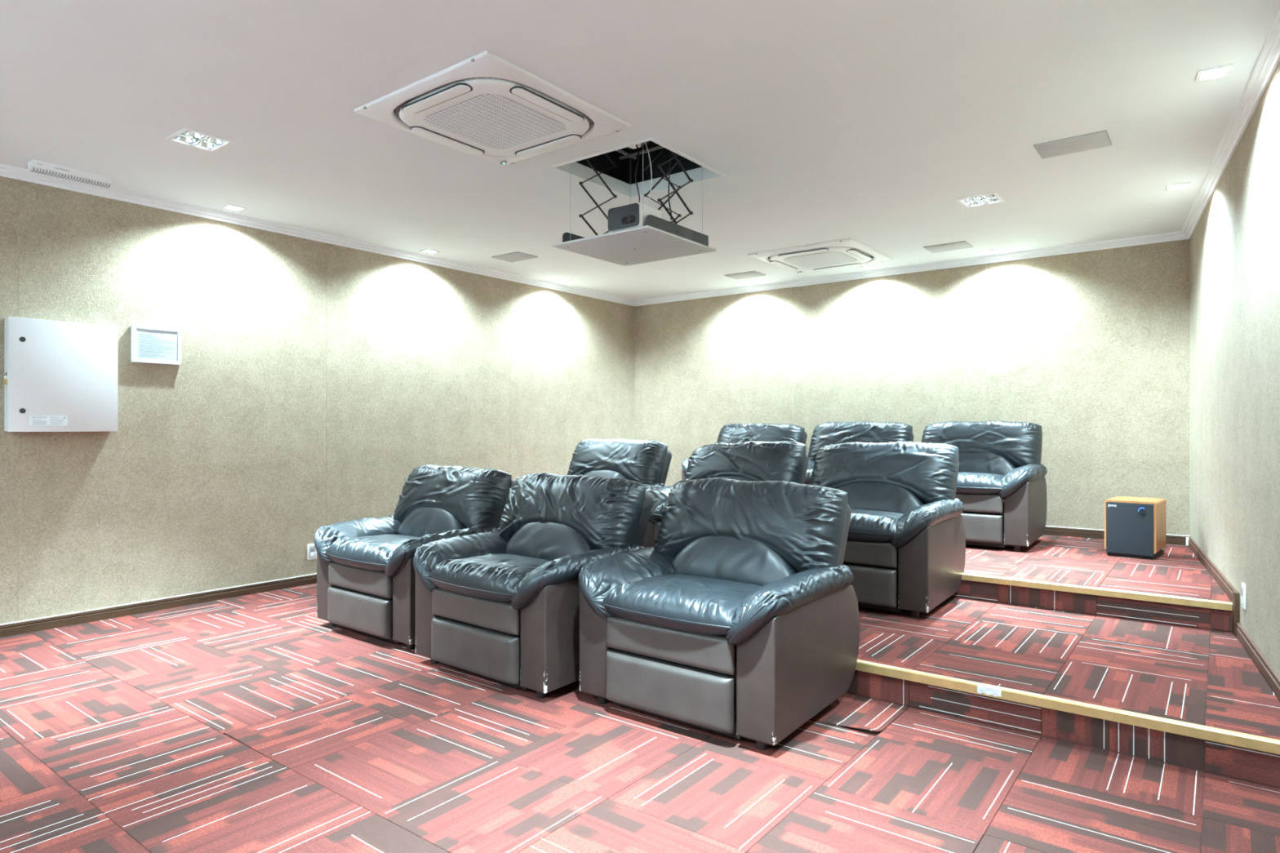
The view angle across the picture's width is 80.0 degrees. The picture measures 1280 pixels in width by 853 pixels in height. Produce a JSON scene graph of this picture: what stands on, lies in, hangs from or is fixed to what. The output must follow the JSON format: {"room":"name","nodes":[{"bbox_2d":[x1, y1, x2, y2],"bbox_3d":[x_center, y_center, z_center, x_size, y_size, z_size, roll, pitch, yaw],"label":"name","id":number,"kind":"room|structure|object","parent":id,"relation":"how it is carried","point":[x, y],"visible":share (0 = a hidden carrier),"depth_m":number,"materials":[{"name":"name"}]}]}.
{"room":"home theater","nodes":[
{"label":"home theater","id":0,"kind":"room"},
{"bbox_2d":[0,176,634,636],"bbox_3d":[-2.728,-0.069,5.498,0.120,2.790,8.870,0,0,37],"label":"wall","id":1,"kind":"structure","parent":0,"point":[312,380],"depth_m":5.38,"materials":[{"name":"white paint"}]},
{"bbox_2d":[3,316,117,431],"bbox_3d":[-3.380,-0.294,4.460,0.104,0.640,0.541,0,0,37],"label":"electrical box","id":2,"kind":"object","parent":1,"relation":"attached to","point":[60,376],"visible":1,"depth_m":4.41,"materials":[{"name":"white metal"}]},
{"bbox_2d":[130,324,181,364],"bbox_3d":[-3.097,-0.524,4.892,0.027,0.232,0.283,0,0,37],"label":"frame","id":3,"kind":"object","parent":1,"relation":"attached to","point":[148,344],"visible":1,"depth_m":4.88,"materials":[{"name":"white plastic"}]},
{"bbox_2d":[0,573,316,637],"bbox_3d":[-3.827,1.141,3.949,0.014,0.071,4.835,0,0,37],"label":"baseboard","id":4,"kind":"structure","parent":1,"relation":"attached to","point":[100,614],"depth_m":4.85,"materials":[{"name":"brown wood"}]},
{"bbox_2d":[306,543,316,559],"bbox_3d":[-2.464,0.936,5.737,0.011,0.116,0.074,0,0,37],"label":"wall socket","id":5,"kind":"object","parent":1,"relation":"attached to","point":[311,550],"visible":0.91,"depth_m":5.73,"materials":[{"name":"white plastic"}]},
{"bbox_2d":[0,163,635,306],"bbox_3d":[-2.659,-1.435,5.445,0.055,0.057,8.630,0,0,37],"label":"trim","id":6,"kind":"structure","parent":1,"relation":"attached to","point":[6,171],"depth_m":5.45,"materials":[{"name":"paint"}]},
{"bbox_2d":[575,140,702,184],"bbox_3d":[-0.004,-1.786,4.362,1.270,0.495,1.290,0,0,37],"label":"ceiling opening","id":7,"kind":"structure","parent":0,"point":[624,171],"depth_m":5.06,"materials":[{"name":"black"}]},
{"bbox_2d":[0,0,1279,300],"bbox_3d":[-0.167,-1.502,3.543,6.565,0.075,8.870,0,0,37],"label":"ceiling","id":8,"kind":"structure","parent":0,"point":[866,122],"depth_m":3.50,"materials":[{"name":"white paint"}]},
{"bbox_2d":[27,159,113,187],"bbox_3d":[-3.233,-1.437,4.343,0.088,0.053,0.384,0,0,37],"label":"emergency light","id":9,"kind":"object","parent":8,"relation":"attached to","point":[36,166],"visible":1,"depth_m":4.31,"materials":[{"name":"white plastic"}]},
{"bbox_2d":[29,167,111,187],"bbox_3d":[-3.233,-1.419,4.343,0.044,0.014,0.376,0,0,37],"label":"diffuser","id":10,"kind":"object","parent":9,"relation":"attached to","point":[62,173],"depth_m":4.33,"materials":[{"name":"grey plastic"}]},
{"bbox_2d":[164,127,235,152],"bbox_3d":[-2.241,-1.498,3.890,0.236,0.079,0.236,0,0,37],"label":"light","id":11,"kind":"object","parent":8,"relation":"attached to","point":[186,135],"visible":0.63,"depth_m":3.91,"materials":[{"name":"white plastic"}]},
{"bbox_2d":[220,204,246,211],"bbox_3d":[-2.705,-1.461,5.084,0.116,0.006,0.116,0,0,37],"label":"recessed light","id":12,"kind":"object","parent":8,"relation":"in","point":[229,206],"visible":1,"depth_m":5.08,"materials":[{"name":"white plastic"}]},
{"bbox_2d":[419,248,439,253],"bbox_3d":[-1.746,-1.461,6.340,0.116,0.006,0.116,0,0,37],"label":"recessed light","id":13,"kind":"object","parent":8,"relation":"in","point":[426,251],"visible":1,"depth_m":6.33,"materials":[{"name":"white plastic"}]},
{"bbox_2d":[354,49,631,165],"bbox_3d":[-0.679,-1.443,3.599,0.910,0.040,0.914,0,0,37],"label":"air conditioner","id":14,"kind":"object","parent":8,"relation":"attached to","point":[485,105],"visible":1,"depth_m":3.48,"materials":[{"name":"white plastic"}]},
{"bbox_2d":[423,93,566,149],"bbox_3d":[-0.679,-1.428,3.599,0.504,0.003,0.504,0,0,37],"label":"grille","id":15,"kind":"object","parent":14,"relation":"attached to","point":[488,121],"depth_m":3.57,"materials":[{"name":"white plastic"}]},
{"bbox_2d":[491,251,537,262],"bbox_3d":[-1.076,-1.460,6.551,0.326,0.008,0.240,0,0,37],"label":"ceiling speaker","id":16,"kind":"object","parent":8,"relation":"attached to","point":[513,256],"visible":1,"depth_m":6.52,"materials":[{"name":"grey plastic"}]},
{"bbox_2d":[555,279,571,282],"bbox_3d":[-0.763,-1.461,7.628,0.116,0.006,0.116,0,0,37],"label":"recessed light","id":17,"kind":"object","parent":8,"relation":"in","point":[561,280],"visible":1,"depth_m":7.62,"materials":[{"name":"white plastic"}]},
{"bbox_2d":[549,137,726,266],"bbox_3d":[-0.008,-1.497,4.365,0.723,0.954,0.734,0,0,37],"label":"lift","id":18,"kind":"object","parent":8,"relation":"hanging from","point":[660,239],"visible":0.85,"depth_m":4.31,"materials":[{"name":"paint"}]},
{"bbox_2d":[608,202,661,232],"bbox_3d":[-0.029,-1.100,4.096,0.214,0.132,0.218,0,0,37],"label":"projector","id":19,"kind":"object","parent":18,"relation":"on","point":[630,215],"visible":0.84,"depth_m":4.00,"materials":[{"name":"white plastic"}]},
{"bbox_2d":[724,271,765,279],"bbox_3d":[1.009,-1.460,7.338,0.326,0.008,0.240,0,0,37],"label":"ceiling speaker","id":20,"kind":"object","parent":8,"relation":"attached to","point":[751,273],"visible":1,"depth_m":7.33,"materials":[{"name":"grey plastic"}]},
{"bbox_2d":[737,281,753,284],"bbox_3d":[1.072,-1.461,7.749,0.116,0.006,0.116,0,0,37],"label":"recessed light","id":21,"kind":"object","parent":8,"relation":"in","point":[744,282],"visible":1,"depth_m":7.75,"materials":[{"name":"white plastic"}]},
{"bbox_2d":[747,237,891,272],"bbox_3d":[1.545,-1.443,6.532,0.910,0.040,0.914,0,0,37],"label":"air conditioner","id":22,"kind":"object","parent":8,"relation":"attached to","point":[846,252],"visible":1,"depth_m":6.40,"materials":[{"name":"white plastic"}]},
{"bbox_2d":[782,251,857,268],"bbox_3d":[1.545,-1.428,6.532,0.504,0.003,0.504,0,0,37],"label":"grille","id":23,"kind":"object","parent":22,"relation":"attached to","point":[824,259],"depth_m":6.52,"materials":[{"name":"white plastic"}]},
{"bbox_2d":[860,265,877,269],"bbox_3d":[2.089,-1.461,6.973,0.116,0.006,0.116,0,0,37],"label":"recessed light","id":24,"kind":"object","parent":8,"relation":"in","point":[868,267],"visible":1,"depth_m":6.97,"materials":[{"name":"white plastic"}]},
{"bbox_2d":[923,240,973,253],"bbox_3d":[2.498,-1.460,6.189,0.326,0.008,0.240,0,0,37],"label":"ceiling speaker","id":25,"kind":"object","parent":8,"relation":"attached to","point":[958,245],"visible":1,"depth_m":6.17,"materials":[{"name":"grey plastic"}]},
{"bbox_2d":[955,191,1004,208],"bbox_3d":[2.194,-1.498,4.918,0.236,0.079,0.236,0,0,37],"label":"light","id":26,"kind":"object","parent":8,"relation":"attached to","point":[992,197],"visible":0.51,"depth_m":4.94,"materials":[{"name":"white plastic"}]},
{"bbox_2d":[989,247,1008,253],"bbox_3d":[2.963,-1.461,6.305,0.116,0.006,0.116,0,0,37],"label":"recessed light","id":27,"kind":"object","parent":8,"relation":"in","point":[999,250],"visible":1,"depth_m":6.30,"materials":[{"name":"white plastic"}]},
{"bbox_2d":[1032,129,1111,158],"bbox_3d":[2.239,-1.460,3.952,0.326,0.008,0.240,0,0,37],"label":"ceiling speaker","id":28,"kind":"object","parent":8,"relation":"attached to","point":[1100,139],"visible":1,"depth_m":3.94,"materials":[{"name":"grey plastic"}]},
{"bbox_2d":[1165,182,1191,191],"bbox_3d":[3.263,-1.461,4.630,0.116,0.006,0.116,0,0,31],"label":"recessed light","id":29,"kind":"object","parent":8,"relation":"in","point":[1180,185],"visible":1,"depth_m":4.62,"materials":[{"name":"white plastic"}]},
{"bbox_2d":[1195,62,1234,82],"bbox_3d":[2.368,-1.461,3.149,0.116,0.006,0.116,0,0,31],"label":"recessed light","id":30,"kind":"object","parent":8,"relation":"in","point":[1213,73],"visible":1,"depth_m":3.14,"materials":[{"name":"white plastic"}]},
{"bbox_2d":[0,582,1279,852],"bbox_3d":[-1.313,1.242,2.108,6.244,0.169,4.957,0,0,37],"label":"floor","id":31,"kind":"structure","parent":0,"point":[251,723],"depth_m":2.64,"materials":[{"name":"carpet"}]},
{"bbox_2d":[314,464,515,649],"bbox_3d":[-1.324,0.707,4.529,0.996,0.937,0.880,0,0,38],"label":"recliner armchair","id":32,"kind":"object","parent":31,"relation":"on","point":[366,573],"visible":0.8,"depth_m":4.38,"materials":[{"name":"black leather"}]},
{"bbox_2d":[314,515,402,564],"bbox_3d":[-1.630,0.683,4.739,0.256,0.242,0.797,0,0,38],"label":"armrest","id":33,"kind":"object","parent":32,"relation":"on","point":[326,537],"depth_m":4.56,"materials":[{"name":"black leather"}]},
{"bbox_2d":[325,533,418,572],"bbox_3d":[-1.437,0.712,4.385,0.626,0.168,0.502,0,0,38],"label":"seat cushion","id":34,"kind":"object","parent":32,"relation":"on","point":[344,553],"depth_m":4.23,"materials":[{"name":"black leather"}]},
{"bbox_2d":[398,506,466,537],"bbox_3d":[-1.230,0.596,4.646,0.700,0.333,0.217,0,0,38],"label":"lumbar cushion","id":35,"kind":"object","parent":32,"relation":"on","point":[417,522],"depth_m":4.57,"materials":[{"name":"black leather"}]},
{"bbox_2d":[384,526,498,577],"bbox_3d":[-1.048,0.686,4.279,0.254,0.248,0.797,0,0,38],"label":"armrest","id":36,"kind":"object","parent":32,"relation":"on","point":[398,559],"depth_m":4.00,"materials":[{"name":"black leather"}]},
{"bbox_2d":[393,464,511,528],"bbox_3d":[-1.176,0.483,4.715,0.904,0.490,0.288,0,0,38],"label":"cushion","id":37,"kind":"object","parent":32,"relation":"on","point":[451,496],"depth_m":4.52,"materials":[{"name":"black leather"}]},
{"bbox_2d":[413,472,653,698],"bbox_3d":[-0.528,0.711,3.808,0.998,0.929,0.880,0,0,39],"label":"recliner armchair","id":38,"kind":"object","parent":31,"relation":"on","point":[502,606],"visible":0.78,"depth_m":3.60,"materials":[{"name":"black leather"}]},
{"bbox_2d":[413,530,509,592],"bbox_3d":[-0.832,0.688,4.021,0.257,0.239,0.797,0,0,39],"label":"cushion","id":39,"kind":"object","parent":38,"relation":"on","point":[428,559],"depth_m":3.82,"materials":[{"name":"black leather"}]},
{"bbox_2d":[428,553,550,603],"bbox_3d":[-0.644,0.713,3.667,0.626,0.165,0.502,0,0,39],"label":"seat cushion","id":40,"kind":"object","parent":38,"relation":"on","point":[460,578],"depth_m":3.52,"materials":[{"name":"black leather"}]},
{"bbox_2d":[506,521,595,560],"bbox_3d":[-0.437,0.596,3.924,0.700,0.333,0.220,0,0,39],"label":"lumbar cushion","id":41,"kind":"object","parent":38,"relation":"on","point":[547,540],"depth_m":3.84,"materials":[{"name":"black leather"}]},
{"bbox_2d":[497,472,645,549],"bbox_3d":[-0.384,0.487,3.990,0.904,0.482,0.291,0,0,39],"label":"cushion","id":42,"kind":"object","parent":38,"relation":"on","point":[578,512],"depth_m":3.81,"materials":[{"name":"black leather"}]},
{"bbox_2d":[510,545,644,610],"bbox_3d":[-0.258,0.684,3.558,0.263,0.234,0.797,0,0,39],"label":"cushion","id":43,"kind":"object","parent":38,"relation":"on","point":[553,585],"depth_m":3.30,"materials":[{"name":"black leather"}]},
{"bbox_2d":[577,477,859,750],"bbox_3d":[0.333,0.706,3.277,0.994,0.937,0.880,0,0,37],"label":"recliner armchair","id":44,"kind":"object","parent":31,"relation":"on","point":[741,620],"visible":1,"depth_m":3.06,"materials":[{"name":"black leather"}]},
{"bbox_2d":[577,546,674,620],"bbox_3d":[0.023,0.682,3.482,0.253,0.238,0.797,0,0,37],"label":"cushion","id":45,"kind":"object","parent":44,"relation":"on","point":[601,580],"depth_m":3.26,"materials":[{"name":"black leather"}]},
{"bbox_2d":[602,573,762,636],"bbox_3d":[0.222,0.711,3.132,0.626,0.170,0.502,0,0,37],"label":"seat cushion","id":46,"kind":"object","parent":44,"relation":"on","point":[660,605],"depth_m":2.99,"materials":[{"name":"black leather"}]},
{"bbox_2d":[671,535,797,586],"bbox_3d":[0.423,0.596,3.396,0.700,0.333,0.217,0,0,37],"label":"lumbar cushion","id":47,"kind":"object","parent":44,"relation":"on","point":[757,560],"depth_m":3.30,"materials":[{"name":"black leather"}]},
{"bbox_2d":[654,477,847,573],"bbox_3d":[0.474,0.483,3.462,0.904,0.490,0.297,0,0,37],"label":"cushion","id":48,"kind":"object","parent":44,"relation":"on","point":[782,526],"depth_m":3.31,"materials":[{"name":"black leather"}]},
{"bbox_2d":[724,564,853,645],"bbox_3d":[0.611,0.687,3.033,0.255,0.242,0.797,0,0,37],"label":"armrest","id":49,"kind":"object","parent":44,"relation":"on","point":[799,605],"depth_m":2.86,"materials":[{"name":"black leather"}]},
{"bbox_2d":[634,239,1190,545],"bbox_3d":[2.068,-0.069,7.339,5.271,2.790,0.124,0,0,37],"label":"wall","id":50,"kind":"structure","parent":0,"point":[1091,348],"depth_m":6.61,"materials":[{"name":"white paint"}]},
{"bbox_2d":[635,231,1188,306],"bbox_3d":[2.008,-1.435,7.277,5.251,0.057,0.055,0,0,37],"label":"trim","id":51,"kind":"structure","parent":50,"relation":"attached to","point":[1172,236],"depth_m":6.78,"materials":[{"name":"paint"}]},
{"bbox_2d":[1044,525,1190,545],"bbox_3d":[2.020,0.849,7.293,5.251,0.071,0.014,0,0,37],"label":"baseboard","id":52,"kind":"structure","parent":50,"relation":"attached to","point":[1053,531],"depth_m":6.11,"materials":[{"name":"brown wood"}]},
{"bbox_2d":[846,596,1279,789],"bbox_3d":[0.381,1.177,4.787,5.687,0.299,1.603,0,0,37],"label":"floor","id":53,"kind":"structure","parent":0,"point":[1207,677],"depth_m":3.22,"materials":[{"name":"carpet"}]},
{"bbox_2d":[566,438,671,490],"bbox_3d":[-0.349,0.559,5.892,0.999,0.936,0.880,0,0,37],"label":"recliner armchair","id":54,"kind":"object","parent":53,"relation":"on","point":[645,462],"visible":0.15,"depth_m":5.91,"materials":[{"name":"black leather"}]},
{"bbox_2d":[583,470,629,479],"bbox_3d":[-0.257,0.448,6.009,0.700,0.333,0.217,0,0,37],"label":"lumbar cushion","id":55,"kind":"object","parent":54,"relation":"on","point":[624,474],"depth_m":5.92,"materials":[{"name":"black leather"}]},
{"bbox_2d":[643,482,666,490],"bbox_3d":[-0.071,0.543,5.648,0.260,0.242,0.797,0,0,37],"label":"cushion","id":56,"kind":"object","parent":54,"relation":"on","point":[651,485],"depth_m":5.73,"materials":[{"name":"black leather"}]},
{"bbox_2d":[641,440,808,547],"bbox_3d":[0.574,0.561,5.207,1.006,0.931,0.880,0,0,37],"label":"recliner armchair","id":57,"kind":"object","parent":53,"relation":"on","point":[786,461],"visible":0.2,"depth_m":5.21,"materials":[{"name":"black leather"}]},
{"bbox_2d":[646,485,673,524],"bbox_3d":[0.261,0.538,5.414,0.256,0.245,0.797,0,0,37],"label":"armrest","id":58,"kind":"object","parent":57,"relation":"on","point":[660,495],"depth_m":5.14,"materials":[{"name":"black leather"}]},
{"bbox_2d":[653,501,667,520],"bbox_3d":[0.461,0.563,5.062,0.626,0.170,0.502,0,0,37],"label":"seat cushion","id":59,"kind":"object","parent":57,"relation":"on","point":[658,506],"depth_m":5.05,"materials":[{"name":"black leather"}]},
{"bbox_2d":[712,475,753,481],"bbox_3d":[0.663,0.448,5.326,0.700,0.333,0.217,0,0,37],"label":"lumbar cushion","id":60,"kind":"object","parent":57,"relation":"on","point":[750,478],"depth_m":5.25,"materials":[{"name":"black leather"}]},
{"bbox_2d":[684,440,806,484],"bbox_3d":[0.715,0.338,5.394,0.904,0.484,0.288,0,0,37],"label":"cushion","id":61,"kind":"object","parent":57,"relation":"on","point":[786,461],"depth_m":5.24,"materials":[{"name":"black leather"}]},
{"bbox_2d":[810,440,965,617],"bbox_3d":[1.365,0.557,4.603,0.996,0.940,0.880,0,0,36],"label":"recliner armchair","id":62,"kind":"object","parent":53,"relation":"on","point":[905,547],"visible":0.62,"depth_m":4.38,"materials":[{"name":"black leather"}]},
{"bbox_2d":[847,508,903,542],"bbox_3d":[1.258,0.566,4.455,0.626,0.164,0.502,0,0,36],"label":"seat cushion","id":63,"kind":"object","parent":62,"relation":"on","point":[866,525],"depth_m":4.19,"materials":[{"name":"black leather"}]},
{"bbox_2d":[837,482,924,514],"bbox_3d":[1.454,0.448,4.722,0.700,0.333,0.217,0,0,36],"label":"lumbar cushion","id":64,"kind":"object","parent":62,"relation":"on","point":[893,497],"depth_m":4.61,"materials":[{"name":"black leather"}]},
{"bbox_2d":[810,440,958,504],"bbox_3d":[1.506,0.333,4.793,0.904,0.493,0.292,0,0,36],"label":"cushion","id":65,"kind":"object","parent":62,"relation":"on","point":[913,473],"depth_m":4.64,"materials":[{"name":"black leather"}]},
{"bbox_2d":[888,498,963,549],"bbox_3d":[1.648,0.545,4.363,0.255,0.259,0.797,0,0,36],"label":"armrest","id":66,"kind":"object","parent":62,"relation":"on","point":[926,523],"depth_m":4.14,"materials":[{"name":"black leather"}]},
{"bbox_2d":[855,659,1279,755],"bbox_3d":[-0.104,1.042,4.158,5.655,0.038,0.039,0,0,37],"label":"trim","id":67,"kind":"structure","parent":53,"relation":"attached to","point":[1183,728],"depth_m":2.81,"materials":[{"name":"beige wood"}]},
{"bbox_2d":[950,534,1232,632],"bbox_3d":[1.458,1.105,6.349,5.504,0.443,2.198,0,0,37],"label":"floor","id":68,"kind":"structure","parent":0,"point":[1178,571],"depth_m":4.51,"materials":[{"name":"carpet"}]},
{"bbox_2d":[681,422,807,479],"bbox_3d":[0.980,0.421,7.130,0.994,0.924,0.880,0,0,37],"label":"recliner armchair","id":69,"kind":"object","parent":68,"relation":"on","point":[729,433],"visible":0.18,"depth_m":7.18,"materials":[{"name":"black leather"}]},
{"bbox_2d":[681,457,689,473],"bbox_3d":[0.672,0.396,7.332,0.259,0.240,0.797,0,0,37],"label":"cushion","id":70,"kind":"object","parent":69,"relation":"on","point":[685,462],"depth_m":7.07,"materials":[{"name":"black leather"}]},
{"bbox_2d":[716,422,804,444],"bbox_3d":[1.123,0.197,7.314,0.904,0.477,0.284,0,0,37],"label":"cushion","id":71,"kind":"object","parent":69,"relation":"on","point":[729,433],"depth_m":7.20,"materials":[{"name":"black leather"}]},
{"bbox_2d":[804,421,913,484],"bbox_3d":[1.774,0.415,6.524,0.999,0.937,0.880,0,0,37],"label":"recliner armchair","id":72,"kind":"object","parent":68,"relation":"on","point":[827,433],"visible":0.22,"depth_m":6.62,"materials":[{"name":"black leather"}]},
{"bbox_2d":[804,468,813,484],"bbox_3d":[1.661,0.419,6.379,0.626,0.170,0.502,0,0,37],"label":"seat cushion","id":73,"kind":"object","parent":72,"relation":"on","point":[809,472],"depth_m":6.29,"materials":[{"name":"black leather"}]},
{"bbox_2d":[807,458,814,469],"bbox_3d":[1.462,0.393,6.730,0.254,0.237,0.797,0,0,37],"label":"cushion","id":74,"kind":"object","parent":72,"relation":"on","point":[811,461],"depth_m":6.69,"materials":[{"name":"black leather"}]},
{"bbox_2d":[808,421,912,461],"bbox_3d":[1.916,0.191,6.713,0.904,0.490,0.290,0,0,37],"label":"cushion","id":75,"kind":"object","parent":72,"relation":"on","point":[827,433],"depth_m":6.63,"materials":[{"name":"black leather"}]},
{"bbox_2d":[921,420,1047,551],"bbox_3d":[2.564,0.415,5.915,0.996,0.937,0.880,0,0,36],"label":"recliner armchair","id":76,"kind":"object","parent":68,"relation":"on","point":[999,461],"visible":0.62,"depth_m":5.60,"materials":[{"name":"black leather"}]},
{"bbox_2d":[955,471,1003,494],"bbox_3d":[2.455,0.419,5.768,0.626,0.169,0.502,0,0,36],"label":"seat cushion","id":77,"kind":"object","parent":76,"relation":"on","point":[968,482],"depth_m":5.51,"materials":[{"name":"black leather"}]},
{"bbox_2d":[921,420,1042,467],"bbox_3d":[2.703,0.191,6.105,0.904,0.489,0.291,0,0,36],"label":"cushion","id":78,"kind":"object","parent":76,"relation":"on","point":[1005,444],"depth_m":5.94,"materials":[{"name":"black leather"}]},
{"bbox_2d":[958,452,1016,475],"bbox_3d":[2.651,0.303,6.035,0.700,0.333,0.217,0,0,36],"label":"lumbar cushion","id":79,"kind":"object","parent":76,"relation":"on","point":[995,463],"depth_m":5.91,"materials":[{"name":"black leather"}]},
{"bbox_2d":[995,463,1047,497],"bbox_3d":[2.847,0.391,5.674,0.255,0.237,0.797,0,0,36],"label":"armrest","id":80,"kind":"object","parent":76,"relation":"on","point":[1016,480],"depth_m":5.43,"materials":[{"name":"black leather"}]},
{"bbox_2d":[961,573,1232,610],"bbox_3d":[0.792,0.898,5.483,5.471,0.037,0.038,0,0,37],"label":"trim","id":81,"kind":"structure","parent":68,"relation":"attached to","point":[1220,605],"depth_m":4.15,"materials":[{"name":"beige wood"}]},
{"bbox_2d":[1104,496,1166,559],"bbox_3d":[3.438,0.691,5.319,0.330,0.384,0.437,0,0,43],"label":"subwoofer","id":82,"kind":"object","parent":68,"relation":"on","point":[1135,527],"visible":1,"depth_m":5.16,"materials":[{"name":"brown wood"}]},
{"bbox_2d":[1106,502,1154,556],"bbox_3d":[3.318,0.688,5.170,0.274,0.345,0.040,0,0,43],"label":"grille","id":83,"kind":"object","parent":82,"relation":"attached to","point":[1130,526],"depth_m":5.15,"materials":[{"name":"black fabric"}]},
{"bbox_2d":[1190,62,1279,676],"bbox_3d":[1.888,-0.069,1.857,0.121,2.790,9.089,0,0,31],"label":"wall","id":84,"kind":"structure","parent":0,"point":[1235,242],"depth_m":3.67,"materials":[{"name":"white paint"}]},
{"bbox_2d":[1182,9,1279,239],"bbox_3d":[1.864,-1.435,1.989,0.055,0.057,8.687,0,0,31],"label":"trim","id":85,"kind":"structure","parent":84,"relation":"attached to","point":[1268,59],"depth_m":3.55,"materials":[{"name":"paint"}]},
{"bbox_2d":[1186,537,1279,700],"bbox_3d":[3.107,0.997,4.039,0.033,0.359,3.872,0,0,31],"label":"baseboard","id":86,"kind":"structure","parent":84,"relation":"attached to","point":[1232,593],"depth_m":3.75,"materials":[{"name":"brown wood"}]},
{"bbox_2d":[1240,582,1245,609],"bbox_3d":[2.865,0.801,3.625,0.011,0.116,0.074,0,0,31],"label":"wall socket","id":87,"kind":"object","parent":84,"relation":"attached to","point":[1243,585],"visible":1,"depth_m":3.60,"materials":[{"name":"white plastic"}]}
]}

